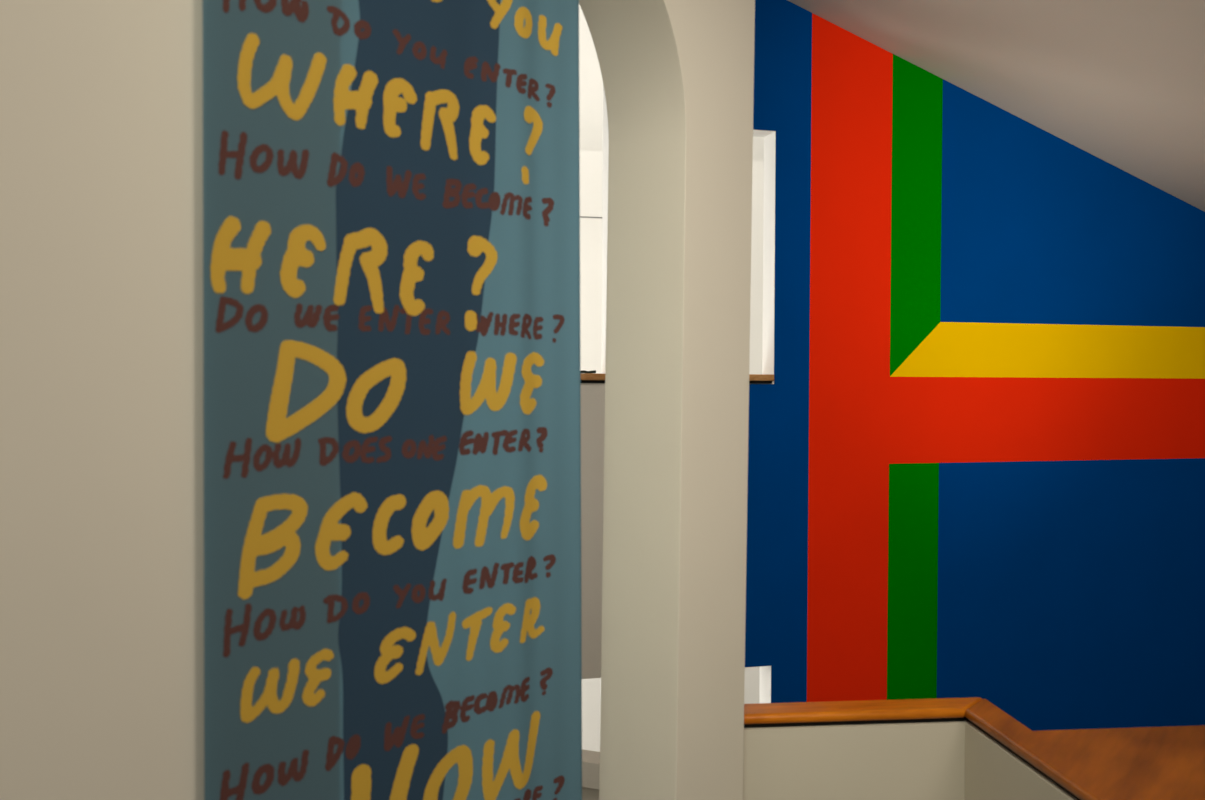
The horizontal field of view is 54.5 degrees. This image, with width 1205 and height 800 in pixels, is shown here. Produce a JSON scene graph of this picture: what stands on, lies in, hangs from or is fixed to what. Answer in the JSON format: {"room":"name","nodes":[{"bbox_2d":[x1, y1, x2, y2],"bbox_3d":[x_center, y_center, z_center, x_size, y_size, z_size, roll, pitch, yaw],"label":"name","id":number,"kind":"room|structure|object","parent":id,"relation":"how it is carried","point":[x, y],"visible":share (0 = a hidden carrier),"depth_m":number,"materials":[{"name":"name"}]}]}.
{"room":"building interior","nodes":[
{"label":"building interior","id":0,"kind":"room"},
{"bbox_2d":[0,0,754,799],"bbox_3d":[-1.051,-1.499,2.256,0.310,6.699,4.665,1,1,39],"label":"wall","id":1,"kind":"structure","parent":0,"point":[102,337],"depth_m":2.30,"materials":[{"name":"paint"}]},
{"bbox_2d":[203,0,581,799],"bbox_3d":[-0.443,-0.318,2.756,0.041,3.624,1.222,1,1,39],"label":"banner","id":2,"kind":"object","parent":1,"relation":"attached to","point":[391,188],"visible":1,"depth_m":2.69,"materials":[{"name":"blue fabric"}]},
{"bbox_2d":[582,749,599,799],"bbox_3d":[-0.601,2.962,7.058,1.500,1.795,0.200,1,1,24],"label":"wall","id":3,"kind":"structure","parent":0,"point":[590,760],"depth_m":6.71,"materials":[{"name":"paint"}]},
{"bbox_2d":[580,218,762,751],"bbox_3d":[-1.472,1.004,11.347,7.400,5.535,0.800,0,1,-16],"label":"window","id":4,"kind":"structure","parent":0,"point":[590,228],"depth_m":11.34,"materials":[{"name":"white paint"}]},
{"bbox_2d":[580,150,763,224],"bbox_3d":[-1.458,-2.081,11.287,7.400,0.635,0.800,0,1,-16],"label":"trim","id":5,"kind":"structure","parent":4,"relation":"attached to","point":[591,162],"depth_m":11.27,"materials":[{"name":"white paint"}]},
{"bbox_2d":[579,4,763,160],"bbox_3d":[-1.546,-3.770,11.590,7.400,2.730,0.100,0,1,-16],"label":"wall","id":6,"kind":"structure","parent":0,"point":[590,77],"depth_m":11.96,"materials":[{"name":"white paint"}]},
{"bbox_2d":[581,85,1174,706],"bbox_3d":[2.043,-0.611,8.675,12.700,8.900,0.200,0,1,-16],"label":"wall","id":7,"kind":"structure","parent":0,"point":[592,394],"depth_m":8.02,"materials":[{"name":"paint"}]},
{"bbox_2d":[580,373,604,379],"bbox_3d":[-0.551,-0.159,7.927,1.196,0.046,0.220,0,1,-16],"label":"trim","id":8,"kind":"structure","parent":7,"relation":"attached to","point":[584,376],"depth_m":7.95,"materials":[{"name":"brown wood"}]},
{"bbox_2d":[580,370,595,372],"bbox_3d":[-0.562,-0.189,7.838,1.070,0.026,0.028,0,1,-16],"label":"cord","id":9,"kind":"object","parent":8,"relation":"on","point":[581,371],"visible":0.13,"depth_m":7.97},
{"bbox_2d":[581,380,604,382],"bbox_3d":[-0.527,-0.124,7.852,1.185,0.020,0.030,0,1,-16],"label":"trim","id":10,"kind":"structure","parent":7,"relation":"attached to","point":[582,381],"depth_m":7.97,"materials":[{"name":"black"}]},
{"bbox_2d":[749,381,771,383],"bbox_3d":[0.726,-0.126,8.209,0.990,0.020,0.030,0,1,-16],"label":"trim","id":11,"kind":"structure","parent":7,"relation":"attached to","point":[750,382],"depth_m":8.30,"materials":[{"name":"black"}]},
{"bbox_2d":[749,374,773,380],"bbox_3d":[0.706,-0.160,8.285,1.010,0.046,0.220,0,1,-16],"label":"trim","id":12,"kind":"structure","parent":7,"relation":"attached to","point":[752,377],"depth_m":8.29,"materials":[{"name":"brown wood"}]},
{"bbox_2d":[745,0,1204,730],"bbox_3d":[4.145,0.273,9.185,8.380,7.132,0.004,0,1,-16],"label":"wall mural","id":13,"kind":"object","parent":7,"relation":"attached to","point":[976,443],"visible":0.8,"depth_m":8.78,"materials":[{"name":"blue paint"}]},
{"bbox_2d":[788,0,1204,211],"bbox_3d":[3.586,-2.533,3.250,12.700,4.884,11.000,0,1,-16],"label":"ceiling","id":14,"kind":"structure","parent":0,"point":[1121,82],"depth_m":7.96,"materials":[{"name":"paint"}]},
{"bbox_3d":[-1.009,2.018,0.140,11.000,0.250,8.200,0,1,0],"label":"floor","id":15,"kind":"structure","parent":0,"visible":0},
{"bbox_2d":[743,697,1204,799],"bbox_3d":[2.030,1.475,3.369,3.566,0.737,1.863,0,1,0],"label":"parapet","id":16,"kind":"object","parent":15,"relation":"on","point":[969,748],"visible":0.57,"depth_m":4.06,"materials":[{"name":"beige paint"}]}
]}

